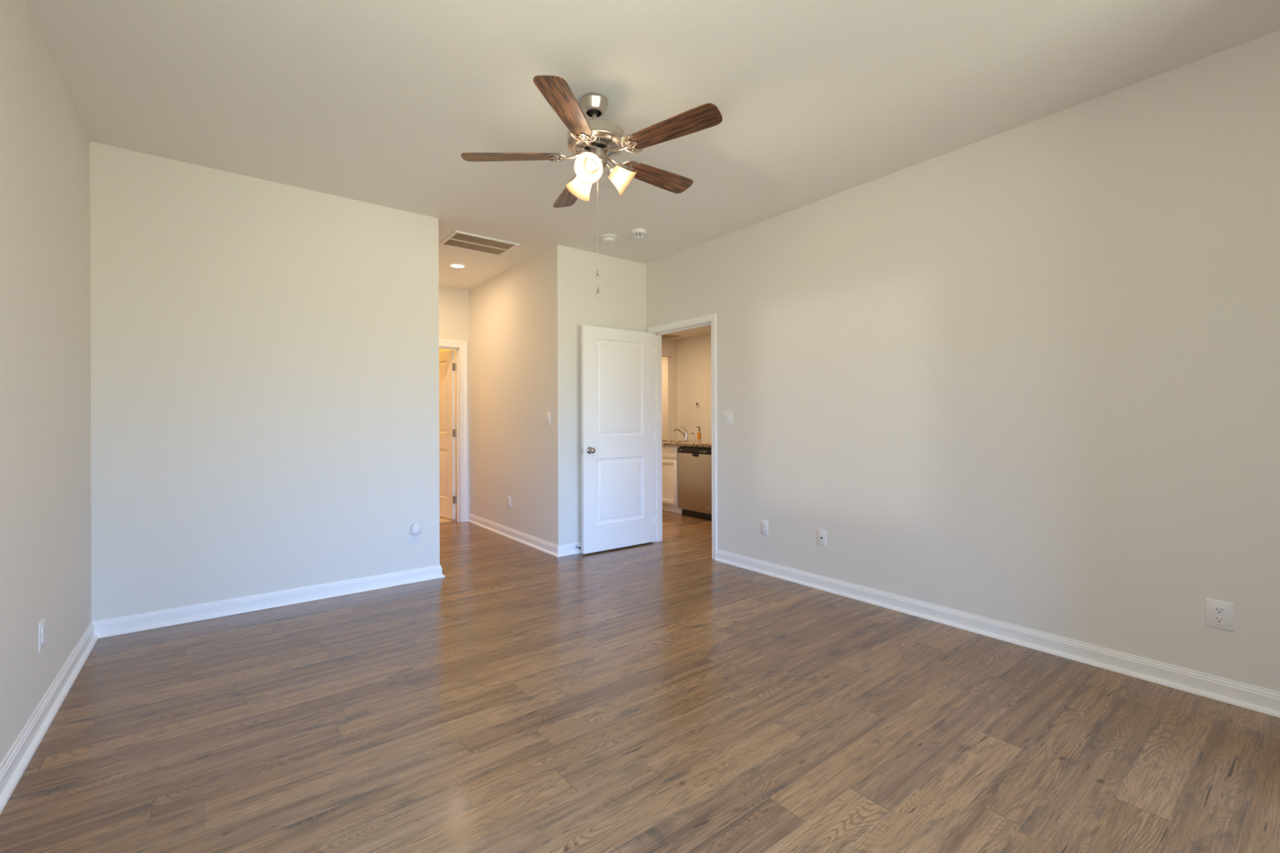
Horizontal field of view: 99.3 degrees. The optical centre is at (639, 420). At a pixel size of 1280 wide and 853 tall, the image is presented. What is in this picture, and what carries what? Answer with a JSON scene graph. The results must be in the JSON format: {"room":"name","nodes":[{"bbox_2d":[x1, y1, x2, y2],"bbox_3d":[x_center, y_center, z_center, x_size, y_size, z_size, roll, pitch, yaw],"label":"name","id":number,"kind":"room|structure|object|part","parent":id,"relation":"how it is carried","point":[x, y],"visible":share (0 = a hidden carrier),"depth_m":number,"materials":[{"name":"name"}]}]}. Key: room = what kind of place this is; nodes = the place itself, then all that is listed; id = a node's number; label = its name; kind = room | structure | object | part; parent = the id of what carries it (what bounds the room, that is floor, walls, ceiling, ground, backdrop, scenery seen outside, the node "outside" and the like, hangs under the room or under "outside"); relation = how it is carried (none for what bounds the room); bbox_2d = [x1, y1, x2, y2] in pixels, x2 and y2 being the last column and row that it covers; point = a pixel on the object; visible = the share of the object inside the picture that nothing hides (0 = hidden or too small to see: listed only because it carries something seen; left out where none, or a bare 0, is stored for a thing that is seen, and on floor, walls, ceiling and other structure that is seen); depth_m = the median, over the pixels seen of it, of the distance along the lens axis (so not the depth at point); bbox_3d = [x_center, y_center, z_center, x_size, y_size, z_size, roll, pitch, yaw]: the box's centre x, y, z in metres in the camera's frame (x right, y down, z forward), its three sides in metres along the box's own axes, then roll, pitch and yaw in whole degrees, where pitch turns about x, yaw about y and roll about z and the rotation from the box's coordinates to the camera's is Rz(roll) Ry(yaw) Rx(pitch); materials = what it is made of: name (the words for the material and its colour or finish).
{"room":"empty bedroom","nodes":[
{"label":"empty bedroom","id":0,"kind":"room"},
{"bbox_2d":[0,0,91,764],"bbox_3d":[-0.923,-0.179,0.188,0.115,2.740,7.257,0,0,-38],"label":"wall","id":1,"kind":"structure","parent":0,"point":[46,466],"depth_m":2.15,"materials":[{"name":"white paint"}]},
{"bbox_2d":[38,617,44,653],"bbox_3d":[-2.362,0.846,2.152,0.009,0.116,0.071,0,0,-38],"label":"power outlet","id":2,"kind":"object","parent":1,"relation":"attached to","point":[42,624],"visible":1,"depth_m":2.14,"materials":[{"name":"white plastic"}]},
{"bbox_2d":[41,635,44,644],"bbox_3d":[-2.362,0.866,2.152,0.009,0.027,0.034,0,0,-38],"label":"receptacle","id":3,"kind":"object","parent":2,"relation":"attached to","point":[42,636],"depth_m":2.15,"materials":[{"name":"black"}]},
{"bbox_2d":[41,625,44,633],"bbox_3d":[-2.363,0.827,2.152,0.009,0.027,0.034,0,0,-38],"label":"receptacle","id":4,"kind":"object","parent":2,"relation":"attached to","point":[42,626],"depth_m":2.15,"materials":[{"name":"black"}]},
{"bbox_2d":[0,621,97,814],"bbox_3d":[-0.861,1.145,0.232,0.030,0.092,7.027,0,0,-38],"label":"baseboard","id":5,"kind":"structure","parent":1,"relation":"attached to","point":[15,763],"depth_m":2.09,"materials":[{"name":"white paint"}]},
{"bbox_2d":[89,141,646,621],"bbox_3d":[-1.517,-0.177,4.245,3.914,2.740,0.115,0,0,-38],"label":"wall","id":6,"kind":"structure","parent":0,"point":[264,354],"depth_m":3.49,"materials":[{"name":"white paint"}]},
{"bbox_2d":[92,564,444,638],"bbox_3d":[-2.256,1.150,3.577,1.920,0.092,0.030,0,0,-38],"label":"baseboard","id":7,"kind":"structure","parent":6,"relation":"attached to","point":[105,628],"depth_m":3.44,"materials":[{"name":"white paint"}]},
{"bbox_2d":[409,528,419,543],"bbox_3d":[-1.671,0.852,4.044,0.071,0.116,0.009,0,0,-38],"label":"power outlet","id":8,"kind":"object","parent":6,"relation":"attached to","point":[413,539],"visible":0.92,"depth_m":4.04,"materials":[{"name":"white plastic"}]},
{"bbox_2d":[409,522,421,535],"bbox_3d":[-1.657,0.802,4.024,0.072,0.096,0.040,0,0,-38],"label":"air freshener","id":9,"kind":"object","parent":8,"relation":"attached to","point":[415,530],"visible":1,"depth_m":4.01,"materials":[{"name":"white plastic"}]},
{"bbox_2d":[557,542,582,557],"bbox_3d":[-0.326,1.143,5.072,1.026,0.092,0.030,0,0,-38],"label":"baseboard","id":10,"kind":"structure","parent":6,"relation":"attached to","point":[565,549],"depth_m":4.84,"materials":[{"name":"white paint"}]},
{"bbox_2d":[581,324,655,554],"bbox_3d":[-0.188,0.164,5.059,0.817,2.022,0.167,0,0,-38],"label":"door","id":11,"kind":"structure","parent":6,"relation":"in","point":[618,435],"depth_m":5.01,"materials":[{"name":"white paint"}]},
{"bbox_3d":[-0.426,0.264,4.811,0.065,0.065,0.066,0,0,-38],"label":"knob","id":12,"kind":"part","parent":11,"relation":"part of","materials":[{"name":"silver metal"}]},
{"bbox_2d":[439,338,467,522],"bbox_3d":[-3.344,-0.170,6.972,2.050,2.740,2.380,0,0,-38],"label":"door frame","id":13,"kind":"structure","parent":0,"point":[441,350],"depth_m":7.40,"materials":[{"name":"white paint"}]},
{"bbox_2d":[439,350,457,519],"bbox_3d":[-2.470,0.170,6.739,0.167,2.018,0.774,0,0,-45],"label":"door","id":14,"kind":"structure","parent":13,"relation":"in","point":[447,366],"depth_m":6.56,"materials":[{"name":"white paint"}]},
{"bbox_2d":[439,286,469,519],"bbox_3d":[-2.475,-0.173,6.213,1.258,2.740,0.115,0,0,-38],"label":"wall","id":15,"kind":"structure","parent":0,"point":[453,303],"depth_m":6.40,"materials":[{"name":"white paint"}]},
{"bbox_2d":[468,248,551,542],"bbox_3d":[-1.368,-0.177,5.715,0.115,2.740,2.028,0,0,-38],"label":"wall","id":16,"kind":"structure","parent":0,"point":[509,313],"depth_m":5.52,"materials":[{"name":"white paint"}]},
{"bbox_2d":[507,495,511,507],"bbox_3d":[-1.348,0.833,5.594,0.009,0.116,0.071,0,0,-38],"label":"power outlet","id":17,"kind":"object","parent":16,"relation":"attached to","point":[508,497],"visible":1,"depth_m":5.58,"materials":[{"name":"white plastic"}]},
{"bbox_2d":[467,513,558,557],"bbox_3d":[-1.376,1.147,5.614,0.030,0.092,2.173,0,0,-38],"label":"baseboard","id":18,"kind":"structure","parent":16,"relation":"attached to","point":[544,546],"depth_m":5.43,"materials":[{"name":"white paint"}]},
{"bbox_2d":[546,411,550,425],"bbox_3d":[-0.834,-0.021,4.927,0.008,0.121,0.078,0,0,-38],"label":"light switch","id":19,"kind":"object","parent":16,"relation":"attached to","point":[548,413],"visible":1,"depth_m":4.92,"materials":[{"name":"white plastic"}]},
{"bbox_2d":[0,508,1279,852],"bbox_3d":[1.311,1.221,5.113,9.672,0.084,12.315,0,0,-38],"label":"floor","id":20,"kind":"structure","parent":0,"point":[664,695],"depth_m":2.07,"materials":[{"name":"brown wood"}]},
{"bbox_2d":[662,444,681,514],"bbox_3d":[0.436,0.752,7.391,0.600,0.868,0.916,0,0,-38],"label":"base cabinet","id":21,"kind":"object","parent":20,"relation":"on","point":[669,453],"visible":0.26,"depth_m":6.98,"materials":[{"name":"beige paint"}]},
{"bbox_3d":[0.339,0.415,7.040,0.019,0.140,0.427,0,0,-38],"label":"drawer","id":22,"kind":"part","parent":21,"relation":"part of","materials":[{"name":"beige paint"}]},
{"bbox_3d":[0.341,0.782,7.040,0.019,0.570,0.427,0,0,-38],"label":"cabinet door","id":23,"kind":"part","parent":21,"relation":"part of","materials":[{"name":"beige paint"}]},
{"bbox_2d":[662,439,711,447],"bbox_3d":[0.652,0.295,7.169,0.728,0.040,1.660,0,0,-38],"label":"countertop","id":24,"kind":"structure","parent":21,"relation":"on","point":[668,442],"depth_m":6.83,"materials":[{"name":"stone"}]},
{"bbox_2d":[672,426,688,440],"bbox_3d":[0.556,0.174,7.498,0.236,0.204,0.060,0,0,-19],"label":"kitchen faucet","id":25,"kind":"object","parent":24,"relation":"on","point":[685,435],"visible":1,"depth_m":7.51,"materials":[{"name":"silver metal"}]},
{"bbox_3d":[0.548,0.175,7.489,0.216,0.138,0.028,0,0,-25],"label":"spout","id":26,"kind":"part","parent":25,"relation":"part of","materials":[{"name":"silver metal"}]},
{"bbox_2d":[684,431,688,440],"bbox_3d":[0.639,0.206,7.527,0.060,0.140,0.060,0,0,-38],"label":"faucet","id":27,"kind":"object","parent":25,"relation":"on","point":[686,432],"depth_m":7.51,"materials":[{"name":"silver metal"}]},
{"bbox_2d":[696,426,701,439],"bbox_3d":[0.794,0.175,7.297,0.058,0.198,0.064,0,0,28],"label":"soap bottle","id":28,"kind":"object","parent":24,"relation":"on","point":[699,434],"visible":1,"depth_m":7.28,"materials":[{"name":"orange plastic"}]},
{"bbox_2d":[677,446,711,520],"bbox_3d":[0.887,0.754,6.775,0.602,0.862,0.598,0,0,-38],"label":"dishwasher","id":29,"kind":"object","parent":20,"relation":"on","point":[695,464],"visible":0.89,"depth_m":6.58,"materials":[{"name":"silver metal"}]},
{"bbox_3d":[0.672,0.366,6.608,0.044,0.060,0.596,0,0,-38],"label":"control panel","id":30,"kind":"part","parent":29,"relation":"part of","materials":[{"name":"black plastic"}]},
{"bbox_3d":[0.719,1.135,6.644,0.020,0.100,0.598,0,0,-38],"label":"toe panel","id":31,"kind":"part","parent":29,"relation":"part of","materials":[{"name":"black plastic"}]},
{"bbox_2d":[25,0,1279,339],"bbox_3d":[1.302,-1.607,5.113,9.672,0.100,12.315,0,0,-38],"label":"ceiling","id":32,"kind":"structure","parent":0,"point":[377,102],"depth_m":2.50,"materials":[{"name":"white paint"}]},
{"bbox_2d":[448,262,466,268],"bbox_3d":[-1.810,-1.538,5.394,0.168,0.015,0.168,0,0,-38],"label":"recessed light","id":33,"kind":"object","parent":32,"relation":"in","point":[454,264],"visible":1,"depth_m":5.37,"materials":[{"name":"white plastic"}]},
{"bbox_2d":[450,264,463,267],"bbox_3d":[-1.810,-1.538,5.394,0.124,0.008,0.124,0,0,-38],"label":"diffuser","id":34,"kind":"object","parent":33,"relation":"attached to","point":[451,265],"depth_m":5.38,"materials":[{"name":"white plastic"}]},
{"bbox_2d":[438,230,519,256],"bbox_3d":[-1.405,-1.539,4.755,0.570,0.017,0.437,0,0,-38],"label":"ceiling vent","id":35,"kind":"object","parent":32,"relation":"in","point":[457,239],"visible":0.99,"depth_m":4.74,"materials":[{"name":"white plastic"}]},
{"bbox_2d":[461,75,722,296],"bbox_3d":[-0.183,-1.073,2.668,1.191,0.956,1.224,0,0,-38],"label":"ceiling fan","id":36,"kind":"object","parent":32,"relation":"hanging from","point":[591,142],"visible":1,"depth_m":2.54,"materials":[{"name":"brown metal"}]},
{"bbox_3d":[-0.611,-1.259,2.597,0.464,0.006,0.131,-3,12,-5],"label":"blade","id":37,"kind":"part","parent":36,"relation":"part of","materials":[{"name":"brown wood"}]},
{"bbox_3d":[-0.297,-1.278,2.241,0.131,0.006,0.465,9,2,12],"label":"blade","id":38,"kind":"part","parent":36,"relation":"part of","materials":[{"name":"brown wood"}]},
{"bbox_3d":[-0.369,-1.272,3.006,0.131,0.006,0.464,-16,5,-23],"label":"blade","id":39,"kind":"part","parent":36,"relation":"part of","materials":[{"name":"brown wood"}]},
{"bbox_3d":[-0.283,-1.184,2.709,0.138,0.138,0.108,-3,-37,-47],"label":"lamp shade","id":40,"kind":"part","parent":36,"relation":"part of","materials":[{"name":"white glass"}]},
{"bbox_3d":[-0.228,-1.187,2.529,0.138,0.138,0.108,-3,37,13],"label":"lamp shade","id":41,"kind":"part","parent":36,"relation":"part of","materials":[{"name":"white glass"}]},
{"bbox_3d":[-0.229,-1.184,2.525,0.045,0.045,0.054,-3,37,13],"label":"bulb","id":42,"kind":"part","parent":36,"relation":"part of","materials":[{"name":"white glass"}]},
{"bbox_2d":[586,155,599,170],"bbox_3d":[-0.223,-1.211,2.559,0.073,0.073,0.038,-3,37,13],"label":"bulb","id":43,"kind":"object","parent":36,"relation":"attached to","point":[588,157],"depth_m":2.55,"materials":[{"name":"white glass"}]},
{"bbox_3d":[-0.204,-0.993,2.600,0.003,0.546,0.003,0,0,-15],"label":"pull chain","id":44,"kind":"part","parent":36,"relation":"part of","materials":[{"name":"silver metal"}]},
{"bbox_3d":[-0.202,-0.953,2.600,0.003,0.626,0.003,0,0,30],"label":"pull chain","id":45,"kind":"part","parent":36,"relation":"part of","materials":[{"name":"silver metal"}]},
{"bbox_2d":[606,163,616,177],"bbox_3d":[-0.131,-1.216,2.658,0.038,0.073,0.073,35,-11,-13],"label":"socket","id":46,"kind":"object","parent":36,"relation":"attached to","point":[612,170],"depth_m":2.63,"materials":[{"name":"silver metal"}]},
{"bbox_3d":[-0.099,-1.194,2.667,0.108,0.138,0.138,35,-11,-13],"label":"lamp shade","id":47,"kind":"part","parent":36,"relation":"part of","materials":[{"name":"white glass"}]},
{"bbox_3d":[0.094,-1.298,2.903,0.464,0.006,0.131,-3,-12,-41],"label":"blade","id":48,"kind":"part","parent":36,"relation":"part of","materials":[{"name":"brown wood"}]},
{"bbox_3d":[0.139,-1.302,2.430,0.464,0.006,0.131,-3,-12,31],"label":"blade","id":49,"kind":"part","parent":36,"relation":"part of","materials":[{"name":"brown wood"}]},
{"bbox_2d":[600,234,617,243],"bbox_3d":[-0.263,-1.529,4.589,0.142,0.045,0.142,0,0,-38],"label":"fire alarm","id":50,"kind":"object","parent":32,"relation":"attached to","point":[606,238],"visible":1,"depth_m":4.55,"materials":[{"name":"white plastic"}]},
{"bbox_2d":[631,228,646,239],"bbox_3d":[-0.011,-1.520,4.448,0.124,0.063,0.124,0,0,-38],"label":"smoke detector","id":51,"kind":"object","parent":32,"relation":"attached to","point":[637,233],"visible":1,"depth_m":4.41,"materials":[{"name":"white plastic"}]},
{"bbox_2d":[661,333,682,338],"bbox_3d":[0.406,-1.548,9.905,0.640,0.010,0.400,0,0,-38],"label":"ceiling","id":52,"kind":"structure","parent":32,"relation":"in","point":[667,335],"depth_m":9.93,"materials":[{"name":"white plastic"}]},
{"bbox_2d":[662,356,668,439],"bbox_3d":[-0.346,-0.181,10.632,5.528,2.740,1.365,0,0,-38],"label":"wall","id":53,"kind":"structure","parent":0,"point":[664,359],"depth_m":12.07,"materials":[{"name":"white paint"}]},
{"bbox_2d":[661,337,677,439],"bbox_3d":[-0.091,-0.182,9.893,5.028,2.740,0.115,0,0,-38],"label":"wall","id":54,"kind":"structure","parent":0,"point":[669,346],"depth_m":10.40,"materials":[{"name":"white paint"}]},
{"bbox_2d":[677,333,711,440],"bbox_3d":[2.856,-0.192,7.789,0.115,2.740,6.820,0,0,-38],"label":"wall","id":55,"kind":"structure","parent":0,"point":[694,353],"depth_m":10.08,"materials":[{"name":"white paint"}]},
{"bbox_2d":[695,401,699,407],"bbox_3d":[1.059,-0.301,9.996,0.024,0.100,0.084,0,0,-38],"label":"thermostat","id":56,"kind":"object","parent":55,"relation":"attached to","point":[697,403],"visible":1,"depth_m":9.98,"materials":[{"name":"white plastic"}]},
{"bbox_2d":[646,30,1279,692],"bbox_3d":[0.714,-0.184,4.654,0.115,2.740,12.315,0,0,-38],"label":"wall","id":57,"kind":"structure","parent":0,"point":[1026,375],"depth_m":2.81,"materials":[{"name":"white paint"}]},
{"bbox_2d":[647,313,717,559],"bbox_3d":[0.416,0.136,5.040,0.149,2.101,0.928,0,0,-38],"label":"door frame","id":58,"kind":"structure","parent":57,"relation":"attached to","point":[713,317],"depth_m":5.07,"materials":[{"name":"white paint"}]},
{"bbox_2d":[722,411,733,425],"bbox_3d":[0.726,-0.021,4.533,0.016,0.118,0.118,0,0,-38],"label":"light switch","id":59,"kind":"object","parent":57,"relation":"attached to","point":[727,416],"visible":1,"depth_m":4.53,"materials":[{"name":"white plastic"}]},
{"bbox_2d":[760,519,768,535],"bbox_3d":[0.966,0.831,4.232,0.009,0.116,0.071,0,0,-38],"label":"power outlet","id":60,"kind":"object","parent":57,"relation":"attached to","point":[764,523],"visible":1,"depth_m":4.22,"materials":[{"name":"white plastic"}]},
{"bbox_2d":[817,528,826,546],"bbox_3d":[1.278,0.824,3.830,0.008,0.116,0.071,0,0,-38],"label":"cable plate","id":61,"kind":"object","parent":57,"relation":"attached to","point":[821,534],"visible":1,"depth_m":3.83,"materials":[{"name":"white plastic"}]},
{"bbox_2d":[714,549,1279,717],"bbox_3d":[1.768,1.136,3.180,0.030,0.092,3.668,0,0,-38],"label":"baseboard","id":62,"kind":"structure","parent":57,"relation":"attached to","point":[1257,699],"depth_m":2.78,"materials":[{"name":"white paint"}]},
{"bbox_2d":[1204,598,1234,631],"bbox_3d":[2.457,0.823,2.307,0.009,0.121,0.085,0,0,-38],"label":"power outlet","id":63,"kind":"object","parent":57,"relation":"attached to","point":[1220,615],"visible":1,"depth_m":2.31,"materials":[{"name":"white plastic"}]},
{"bbox_2d":[1213,616,1225,623],"bbox_3d":[2.457,0.843,2.307,0.009,0.027,0.034,0,0,-38],"label":"receptacle","id":64,"kind":"object","parent":63,"relation":"attached to","point":[1217,620],"depth_m":2.30,"materials":[{"name":"white plastic"}]},
{"bbox_2d":[1213,606,1225,614],"bbox_3d":[2.457,0.804,2.307,0.009,0.027,0.034,0,0,-38],"label":"receptacle","id":65,"kind":"object","parent":63,"relation":"attached to","point":[1217,610],"depth_m":2.30,"materials":[{"name":"white plastic"}]}
]}

